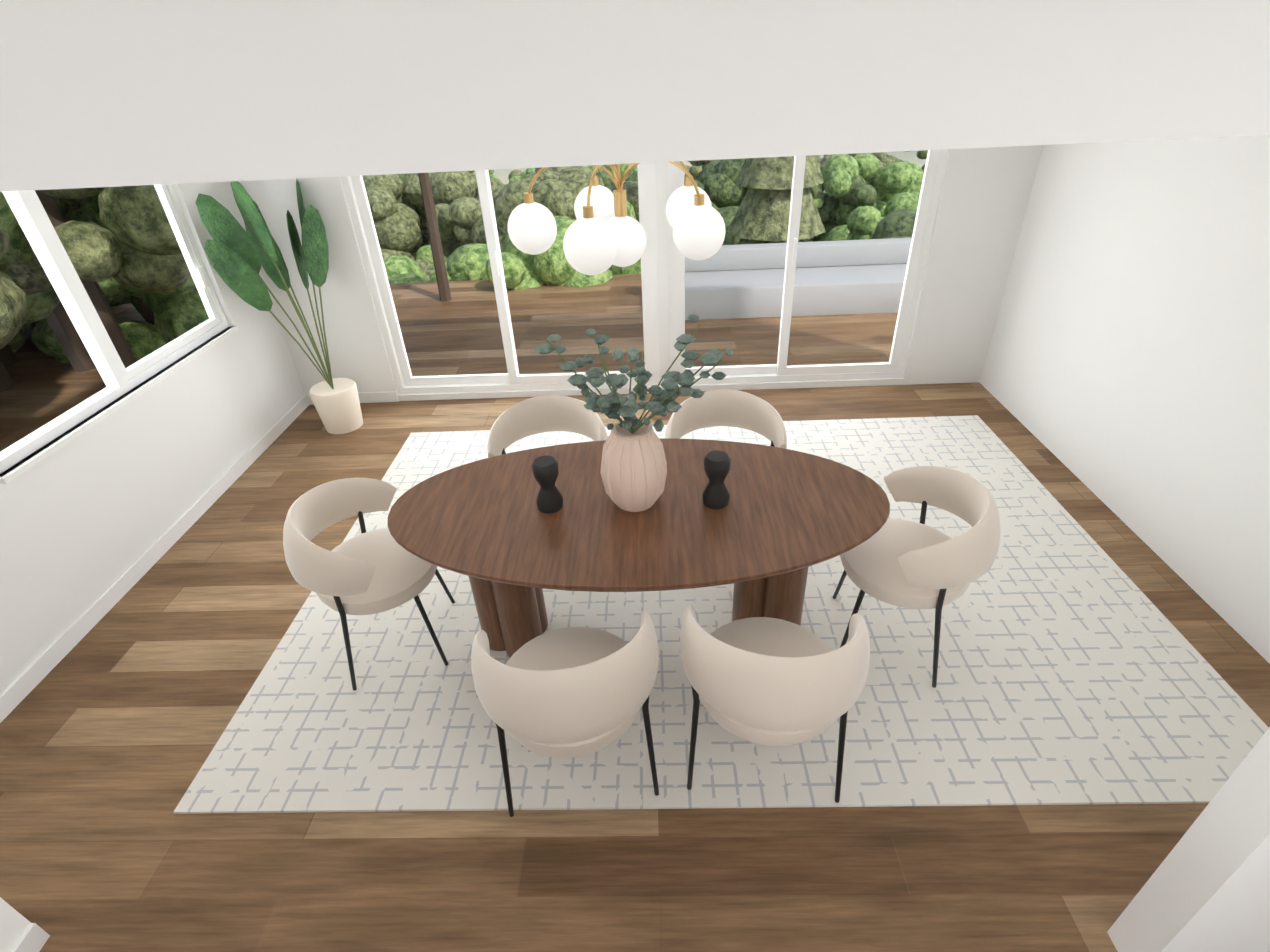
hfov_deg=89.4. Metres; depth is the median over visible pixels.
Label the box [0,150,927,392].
landscape
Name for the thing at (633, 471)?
vase
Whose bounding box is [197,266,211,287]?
handle
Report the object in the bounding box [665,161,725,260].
chandelier
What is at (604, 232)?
chandelier
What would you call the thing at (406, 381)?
sliding window
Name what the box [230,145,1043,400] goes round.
wall
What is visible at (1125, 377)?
wall
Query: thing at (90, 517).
wall
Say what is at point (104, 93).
ceiling
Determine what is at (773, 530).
dining table
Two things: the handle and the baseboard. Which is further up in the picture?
the handle
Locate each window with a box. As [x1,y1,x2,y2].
[0,184,238,483]
[340,162,659,393]
[667,149,948,384]
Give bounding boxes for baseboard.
[0,383,663,951]
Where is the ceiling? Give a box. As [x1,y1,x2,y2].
[0,0,1269,191]
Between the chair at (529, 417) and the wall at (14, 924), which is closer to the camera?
the wall at (14, 924)
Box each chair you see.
[283,478,454,690]
[471,610,658,816]
[487,395,607,457]
[665,389,786,448]
[680,604,869,802]
[833,466,1000,687]
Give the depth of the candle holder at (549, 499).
2.41 m
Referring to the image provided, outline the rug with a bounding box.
[174,415,1268,813]
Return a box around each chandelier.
[508,167,556,254]
[563,163,646,274]
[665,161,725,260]
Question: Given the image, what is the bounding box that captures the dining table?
[387,438,889,657]
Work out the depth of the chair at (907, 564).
2.48 m
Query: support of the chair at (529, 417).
on the rug
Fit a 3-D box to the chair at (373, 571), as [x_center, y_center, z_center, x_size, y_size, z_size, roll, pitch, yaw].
[-1.109,0.421,2.724,0.554,0.783,0.588,-7,33,-6]
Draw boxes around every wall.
[0,181,304,694]
[0,897,30,951]
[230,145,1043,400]
[979,135,1269,663]
[1107,727,1269,951]
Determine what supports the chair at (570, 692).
on the rug
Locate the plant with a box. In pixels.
[195,178,362,433]
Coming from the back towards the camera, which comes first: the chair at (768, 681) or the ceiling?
the chair at (768, 681)
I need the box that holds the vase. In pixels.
[534,314,733,511]
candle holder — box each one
[532,455,562,512]
[702,450,730,508]
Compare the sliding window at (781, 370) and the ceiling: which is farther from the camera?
the sliding window at (781, 370)
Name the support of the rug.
on the floor
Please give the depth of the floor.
2.20 m
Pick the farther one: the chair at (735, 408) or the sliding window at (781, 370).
the sliding window at (781, 370)
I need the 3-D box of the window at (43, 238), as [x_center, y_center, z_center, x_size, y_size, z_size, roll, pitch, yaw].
[-2.716,-0.930,3.177,0.120,1.105,1.840,-2,33,2]
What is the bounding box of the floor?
[0,274,1269,951]
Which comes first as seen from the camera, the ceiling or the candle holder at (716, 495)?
the ceiling
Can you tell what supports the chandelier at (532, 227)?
hanging from the ceiling
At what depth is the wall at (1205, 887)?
1.54 m
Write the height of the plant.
1.715 m

